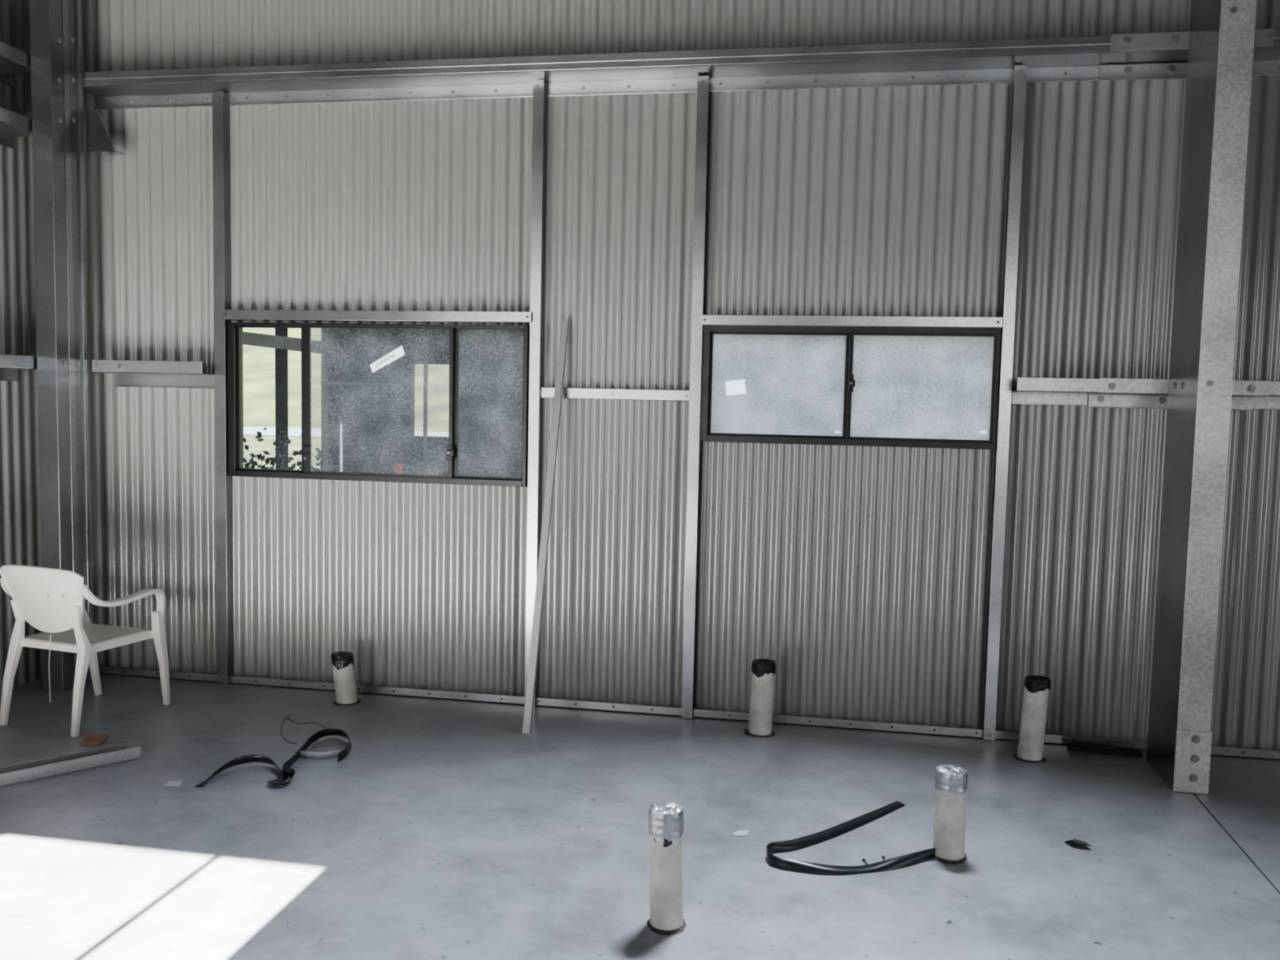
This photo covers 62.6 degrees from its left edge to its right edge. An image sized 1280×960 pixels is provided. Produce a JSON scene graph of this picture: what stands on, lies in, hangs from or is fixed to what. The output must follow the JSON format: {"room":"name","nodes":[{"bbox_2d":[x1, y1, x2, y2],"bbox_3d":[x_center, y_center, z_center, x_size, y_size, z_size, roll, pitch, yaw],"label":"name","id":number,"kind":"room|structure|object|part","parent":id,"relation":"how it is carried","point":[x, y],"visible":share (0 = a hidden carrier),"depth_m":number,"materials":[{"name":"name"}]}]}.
{"room":"metal shed interior","nodes":[
{"label":"metal shed interior","id":0,"kind":"room"},
{"bbox_2d":[0,0,43,692],"bbox_3d":[-3.864,-0.860,2.325,0.019,4.400,7.200,2,4,10],"label":"wall","id":1,"kind":"structure","parent":0,"point":[20,495],"depth_m":5.58,"materials":[{"name":"grey metal"}]},
{"bbox_2d":[0,41,31,86],"bbox_3d":[-3.764,-1.865,2.078,0.188,0.130,6.850,2,4,10],"label":"beam","id":2,"kind":"structure","parent":1,"relation":"attached to","point":[8,67],"depth_m":5.30,"materials":[{"name":"grey metal"}]},
{"bbox_2d":[0,106,31,149],"bbox_3d":[-3.771,-1.549,2.102,0.188,0.130,6.850,2,4,10],"label":"beam","id":3,"kind":"structure","parent":1,"relation":"attached to","point":[20,123],"depth_m":5.32,"materials":[{"name":"grey metal"}]},
{"bbox_2d":[0,354,36,381],"bbox_3d":[-3.797,-0.347,2.192,0.188,0.130,6.850,2,4,10],"label":"beam","id":4,"kind":"structure","parent":1,"relation":"attached to","point":[10,364],"depth_m":5.38,"materials":[{"name":"grey metal"}]},
{"bbox_2d":[0,673,1279,959],"bbox_3d":[1.368,1.578,1.562,10.831,0.120,7.270,2,4,10],"label":"floor","id":5,"kind":"structure","parent":0,"point":[446,829],"depth_m":3.85,"materials":[{"name":"concrete"}]},
{"bbox_2d":[0,741,140,786],"bbox_3d":[-2.909,1.218,3.981,1.900,0.049,0.100,-3,6,-43],"label":"channel offcut","id":6,"kind":"object","parent":5,"relation":"on","point":[85,759],"visible":1,"depth_m":4.42,"materials":[{"name":"metal"}]},
{"bbox_2d":[29,0,125,692],"bbox_3d":[-2.937,-1.080,5.541,0.290,4.396,0.330,2,4,10],"label":"steel column","id":7,"kind":"structure","parent":5,"relation":"on","point":[55,25],"depth_m":5.47,"materials":[{"name":"grey metal"}]},
{"bbox_2d":[0,564,170,737],"bbox_3d":[-2.717,0.770,5.160,0.586,0.781,0.597,3,5,18],"label":"garden chair","id":8,"kind":"object","parent":5,"relation":"on","point":[52,601],"visible":1,"depth_m":4.96,"materials":[{"name":"white plastic"}]},
{"bbox_3d":[-2.979,0.865,5.003,0.075,0.603,0.114,3,5,18],"label":"leg","id":9,"kind":"part","parent":8,"relation":"part of","materials":[{"name":"white plastic"}]},
{"bbox_3d":[-2.789,0.562,4.915,0.491,0.317,0.103,3,5,18],"label":"backrest","id":10,"kind":"part","parent":8,"relation":"part of","materials":[{"name":"white plastic"}]},
{"bbox_3d":[-2.963,0.577,5.217,0.064,0.266,0.483,3,4,16],"label":"armrest","id":11,"kind":"part","parent":8,"relation":"part of","materials":[{"name":"white plastic"}]},
{"bbox_3d":[-2.610,0.882,4.881,0.075,0.603,0.114,3,5,18],"label":"leg","id":12,"kind":"part","parent":8,"relation":"part of","materials":[{"name":"white plastic"}]},
{"bbox_3d":[-2.713,0.767,5.172,0.450,0.030,0.423,3,5,18],"label":"seat","id":13,"kind":"part","parent":8,"relation":"part of","materials":[{"name":"white plastic"}]},
{"bbox_3d":[-2.872,0.882,5.472,0.062,0.503,0.120,3,5,18],"label":"leg","id":14,"kind":"part","parent":8,"relation":"part of","materials":[{"name":"white plastic"}]},
{"bbox_3d":[-2.471,0.600,5.054,0.064,0.266,0.483,3,5,20],"label":"armrest","id":15,"kind":"part","parent":8,"relation":"part of","materials":[{"name":"white plastic"}]},
{"bbox_3d":[-2.417,0.903,5.320,0.062,0.503,0.120,3,5,18],"label":"leg","id":16,"kind":"part","parent":8,"relation":"part of","materials":[{"name":"white plastic"}]},
{"bbox_2d":[80,733,106,746],"bbox_3d":[-2.492,1.187,4.805,0.094,0.006,0.166,0,4,-18],"label":"scrap","id":17,"kind":"object","parent":5,"relation":"on","point":[98,740],"visible":1,"depth_m":4.80,"materials":[{"name":"brown cardboard"}]},
{"bbox_2d":[163,779,183,786],"bbox_3d":[-1.906,1.240,4.296,0.063,0.002,0.075,1,4,-8],"label":"card","id":18,"kind":"object","parent":5,"relation":"on","point":[171,783],"visible":1,"depth_m":4.29,"materials":[{"name":"white paper"}]},
{"bbox_2d":[194,728,351,786],"bbox_3d":[-1.521,1.205,4.557,0.361,0.052,0.750,3,5,22],"label":"strap","id":19,"kind":"object","parent":5,"relation":"on","point":[287,771],"visible":0.99,"depth_m":4.52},
{"bbox_2d":[280,714,297,744],"bbox_3d":[-1.685,1.186,5.026,0.062,0.014,0.483,0,5,-21],"label":"wire","id":20,"kind":"object","parent":5,"relation":"on","point":[291,714],"visible":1,"depth_m":4.96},
{"bbox_2d":[287,718,325,728],"bbox_3d":[-1.635,1.180,5.118,0.267,0.014,0.026,4,5,30],"label":"wire","id":21,"kind":"object","parent":5,"relation":"on","point":[287,718],"visible":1,"depth_m":5.10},
{"bbox_2d":[299,749,341,758],"bbox_3d":[-1.413,1.210,4.644,0.177,0.030,0.037,1,4,-10],"label":"strap","id":22,"kind":"object","parent":5,"relation":"on","point":[303,753],"visible":0.98,"depth_m":4.63,"materials":[{"name":"black plastic"}]},
{"bbox_2d":[330,651,360,706],"bbox_3d":[-1.534,1.033,5.483,0.152,0.267,0.136,2,4,10],"label":"pipe","id":23,"kind":"object","parent":5,"relation":"on","point":[343,662],"visible":1,"depth_m":5.44,"materials":[{"name":"white plastic"}]},
{"bbox_2d":[522,320,568,733],"bbox_3d":[-0.460,0.202,5.186,0.036,1.996,0.509,2,4,14],"label":"bar","id":24,"kind":"object","parent":5,"relation":"on","point":[546,520],"visible":1,"depth_m":5.17,"materials":[{"name":"metal"}]},
{"bbox_2d":[646,801,686,934],"bbox_3d":[0.084,1.180,3.219,0.124,0.374,0.136,2,4,10],"label":"pipe","id":25,"kind":"object","parent":5,"relation":"on","point":[665,819],"visible":1,"depth_m":3.18,"materials":[{"name":"white plastic"}]},
{"bbox_2d":[98,666,1279,759],"bbox_3d":[2.094,1.248,5.063,10.521,0.042,0.053,2,4,10],"label":"track","id":26,"kind":"object","parent":5,"relation":"on","point":[829,722],"visible":0.88,"depth_m":5.38,"materials":[{"name":"metal"}]},
{"bbox_2d":[730,830,751,836],"bbox_3d":[0.382,1.318,3.925,0.048,0.002,0.080,5,6,45],"label":"paper scrap","id":27,"kind":"object","parent":5,"relation":"on","point":[740,833],"visible":1,"depth_m":3.92,"materials":[{"name":"paper"}]},
{"bbox_2d":[743,658,776,737],"bbox_3d":[0.588,1.056,5.114,0.156,0.362,0.131,2,4,10],"label":"pipe","id":28,"kind":"object","parent":5,"relation":"on","point":[763,670],"visible":1,"depth_m":5.07,"materials":[{"name":"white plastic"}]},
{"bbox_2d":[766,800,935,875],"bbox_3d":[0.856,1.316,3.837,0.853,0.039,0.398,-2,6,-41],"label":"strap","id":29,"kind":"object","parent":5,"relation":"on","point":[914,858],"visible":1,"depth_m":3.71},
{"bbox_2d":[933,764,968,864],"bbox_3d":[1.108,1.187,3.760,0.128,0.321,0.148,2,4,10],"label":"pipe","id":30,"kind":"object","parent":5,"relation":"on","point":[950,780],"visible":0.98,"depth_m":3.72,"materials":[{"name":"white plastic"}]},
{"bbox_2d":[1012,675,1051,762],"bbox_3d":[1.800,1.093,4.833,0.152,0.384,0.132,2,4,10],"label":"pipe","id":31,"kind":"object","parent":5,"relation":"on","point":[1037,689],"visible":1,"depth_m":4.79,"materials":[{"name":"white plastic"}]},
{"bbox_2d":[1064,839,1090,846],"bbox_3d":[1.616,1.337,3.879,0.062,0.024,0.079,0,4,-13],"label":"dead leaf","id":32,"kind":"object","parent":5,"relation":"on","point":[1073,841],"visible":1,"depth_m":3.87,"materials":[{"name":"brown plant"}]},
{"bbox_2d":[1066,741,1142,756],"bbox_3d":[2.184,1.264,4.944,0.321,0.034,0.056,2,4,13],"label":"dark offcut","id":33,"kind":"object","parent":5,"relation":"on","point":[1075,746],"visible":1,"depth_m":4.93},
{"bbox_2d":[1146,0,1257,794],"bbox_3d":[2.405,-0.883,4.466,0.141,4.396,0.402,2,4,10],"label":"steel column","id":34,"kind":"structure","parent":5,"relation":"on","point":[1221,39],"depth_m":4.39,"materials":[{"name":"grey metal"}]},
{"bbox_2d":[80,0,1279,751],"bbox_3d":[2.043,-0.927,4.945,10.731,4.400,0.019,2,4,10],"label":"wall","id":35,"kind":"structure","parent":0,"point":[862,572],"depth_m":5.29,"materials":[{"name":"grey metal"}]},
{"bbox_2d":[92,360,214,388],"bbox_3d":[-2.606,-0.570,5.678,0.646,0.140,0.193,2,4,10],"label":"beam","id":36,"kind":"structure","parent":35,"relation":"attached to","point":[128,373],"depth_m":5.64,"materials":[{"name":"metal"}]},
{"bbox_2d":[212,91,234,684],"bbox_3d":[-2.254,-0.465,5.689,0.063,3.178,0.070,2,4,10],"label":"stud","id":37,"kind":"object","parent":35,"relation":"attached to","point":[220,100],"visible":1,"depth_m":5.66,"materials":[{"name":"metal"}]},
{"bbox_2d":[223,309,532,487],"bbox_3d":[-1.384,-0.439,5.551,1.698,0.892,0.123,2,4,10],"label":"window","id":38,"kind":"structure","parent":35,"relation":"in","point":[235,353],"depth_m":5.51,"materials":[{"name":"grey glass"}]},
{"bbox_3d":[-1.980,-0.437,5.669,0.404,0.785,0.024,2,4,10],"label":"sash frame","id":39,"kind":"part","parent":38,"relation":"part of","materials":[{"name":"clear glass"}]},
{"bbox_3d":[-1.379,-0.856,5.499,1.698,0.051,0.081,2,4,10],"label":"window header","id":40,"kind":"part","parent":38,"relation":"part of","materials":[{"name":"silver metal"}]},
{"bbox_3d":[-1.378,-0.414,5.540,0.829,0.785,0.024,2,4,10],"label":"sash frame","id":41,"kind":"part","parent":38,"relation":"part of","materials":[{"name":"grey glass"}]},
{"bbox_3d":[-1.373,-0.414,5.539,0.784,0.765,0.001,2,4,10],"label":"pane","id":42,"kind":"part","parent":38,"relation":"part of","materials":[{"name":"glass"}]},
{"bbox_3d":[-0.777,-0.395,5.461,0.383,0.785,0.024,2,4,10],"label":"sash frame","id":43,"kind":"part","parent":38,"relation":"part of","materials":[{"name":"grey glass"}]},
{"bbox_3d":[-0.774,-0.395,5.460,0.352,0.765,0.001,2,4,10],"label":"pane","id":44,"kind":"part","parent":38,"relation":"part of","materials":[{"name":"glass"}]},
{"bbox_2d":[524,80,546,706],"bbox_3d":[-0.535,-0.409,5.390,0.056,3.184,0.070,2,4,10],"label":"stud","id":45,"kind":"object","parent":35,"relation":"attached to","point":[537,234],"visible":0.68,"depth_m":5.35,"materials":[{"name":"metal"}]},
{"bbox_2d":[540,386,689,400],"bbox_3d":[-0.134,-0.435,5.327,0.789,0.054,0.047,2,4,10],"label":"nogging","id":46,"kind":"object","parent":35,"relation":"attached to","point":[567,393],"visible":0.88,"depth_m":5.30,"materials":[{"name":"metal"}]},
{"bbox_2d":[82,27,1279,110],"bbox_3d":[2.169,-1.901,4.738,10.438,0.155,0.204,2,4,10],"label":"beam","id":47,"kind":"structure","parent":35,"relation":"attached to","point":[1157,55],"depth_m":5.08,"materials":[{"name":"metal"}]},
{"bbox_2d":[681,75,710,718],"bbox_3d":[0.278,-0.377,5.249,0.056,3.178,0.070,2,4,10],"label":"stud","id":48,"kind":"object","parent":35,"relation":"attached to","point":[703,106],"visible":1,"depth_m":5.22,"materials":[{"name":"metal"}]},
{"bbox_2d":[700,315,1002,449],"bbox_3d":[1.002,-0.481,5.127,1.422,0.622,0.123,2,4,10],"label":"window","id":49,"kind":"structure","parent":35,"relation":"in","point":[904,387],"depth_m":5.11,"materials":[{"name":"grey glass"}]},
{"bbox_3d":[0.681,-0.470,5.199,0.681,0.516,0.024,2,4,10],"label":"sash frame","id":50,"kind":"part","parent":49,"relation":"part of","materials":[{"name":"grey glass"}]},
{"bbox_3d":[0.680,-0.470,5.199,0.654,0.496,0.001,2,4,10],"label":"pane","id":51,"kind":"part","parent":49,"relation":"part of","materials":[{"name":"grey glass"}]},
{"bbox_3d":[1.005,-0.766,5.085,1.422,0.048,0.081,2,4,10],"label":"window header","id":52,"kind":"part","parent":49,"relation":"part of","materials":[{"name":"silver metal"}]},
{"bbox_3d":[1.349,-0.445,5.057,0.683,0.516,0.024,2,4,10],"label":"sash frame","id":53,"kind":"part","parent":49,"relation":"part of","materials":[{"name":"grey glass"}]},
{"bbox_3d":[1.351,-0.445,5.057,0.656,0.496,0.001,2,4,10],"label":"pane","id":54,"kind":"part","parent":49,"relation":"part of","materials":[{"name":"grey glass"}]},
{"bbox_2d":[982,64,1026,741],"bbox_3d":[1.728,-0.329,4.997,0.054,3.182,0.070,2,4,10],"label":"stud","id":55,"kind":"object","parent":35,"relation":"attached to","point":[1017,105],"visible":1,"depth_m":4.97,"materials":[{"name":"metal"}]},
{"bbox_2d":[1011,377,1279,410],"bbox_3d":[4.511,-0.319,4.438,5.615,0.134,0.204,2,4,10],"label":"beam","id":56,"kind":"structure","parent":35,"relation":"attached to","point":[1113,393],"depth_m":4.82,"materials":[{"name":"metal"}]},
{"label":"outside","id":57,"kind":"structure","parent":0,"visible":0},
{"bbox_2d":[242,327,848,431],"bbox_3d":[15.088,-13.580,84.197,180.000,18.783,70.000,2,4,10],"label":"hillside","id":58,"kind":"structure","parent":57,"point":[259,362],"depth_m":65.41,"materials":[{"name":"dry pale yellow grass"}]},
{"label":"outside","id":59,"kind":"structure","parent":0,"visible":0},
{"bbox_2d":[243,434,321,471],"bbox_3d":[4.337,0.032,24.991,120.000,0.001,39.950,2,4,10],"label":"ground","id":60,"kind":"structure","parent":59,"point":[256,447],"depth_m":34.53,"materials":[{"name":"beige soil"}]},
{"bbox_2d":[243,427,321,471],"bbox_3d":[-3.733,0.240,10.525,1.749,1.529,1.753,2,4,10],"label":"shrub","id":61,"kind":"object","parent":60,"relation":"on","point":[273,460],"visible":0.02,"depth_m":10.56,"materials":[{"name":"green plant"}]},
{"bbox_2d":[243,426,448,436],"bbox_3d":[8.052,-1.485,46.088,120.000,0.001,11.000,2,4,10],"label":"path","id":62,"kind":"structure","parent":60,"relation":"on","point":[247,430],"depth_m":49.89,"materials":[{"name":"grey concrete"}]},
{"bbox_2d":[242,328,523,477],"bbox_3d":[-1.983,-0.302,9.006,4.347,2.774,3.100,2,4,10],"label":"shelter","id":63,"kind":"object","parent":60,"relation":"on","point":[353,379],"visible":0.3,"depth_m":9.31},
{"bbox_3d":[-3.135,-0.142,9.210,0.075,2.375,0.080,2,4,10],"label":"post","id":64,"kind":"part","parent":63,"relation":"part of","materials":[{"name":"black metal"}]},
{"bbox_3d":[-2.834,-0.321,9.477,0.026,2.704,0.055,2,4,10],"label":"post","id":65,"kind":"part","parent":63,"relation":"part of","materials":[{"name":"grey metal"}]},
{"bbox_3d":[-2.448,-0.857,9.377,0.844,0.024,0.045,2,4,10],"label":"rail","id":66,"kind":"part","parent":63,"relation":"part of","materials":[{"name":"grey metal"}]},
{"bbox_3d":[-2.454,-0.313,9.485,0.857,2.704,0.080,2,4,10],"label":"wall panel","id":67,"kind":"part","parent":63,"relation":"part of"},
{"bbox_3d":[-1.905,-0.290,9.331,0.031,2.704,0.025,2,4,10],"label":"post","id":68,"kind":"part","parent":63,"relation":"part of","materials":[{"name":"grey metal"}]},
{"bbox_3d":[-1.872,0.334,9.428,0.354,1.447,0.080,2,4,10],"label":"panel","id":69,"kind":"part","parent":63,"relation":"part of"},
{"bbox_3d":[-1.016,-0.263,9.235,1.358,2.704,0.080,2,4,10],"label":"wall panel","id":70,"kind":"part","parent":63,"relation":"part of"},
{"bbox_2d":[393,462,402,474],"bbox_3d":[-1.836,0.520,7.970,0.070,1.295,0.070,2,4,10],"label":"marker post","id":71,"kind":"object","parent":60,"relation":"on","point":[397,469],"visible":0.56,"depth_m":7.90,"materials":[{"name":"orange plastic"}]}
]}

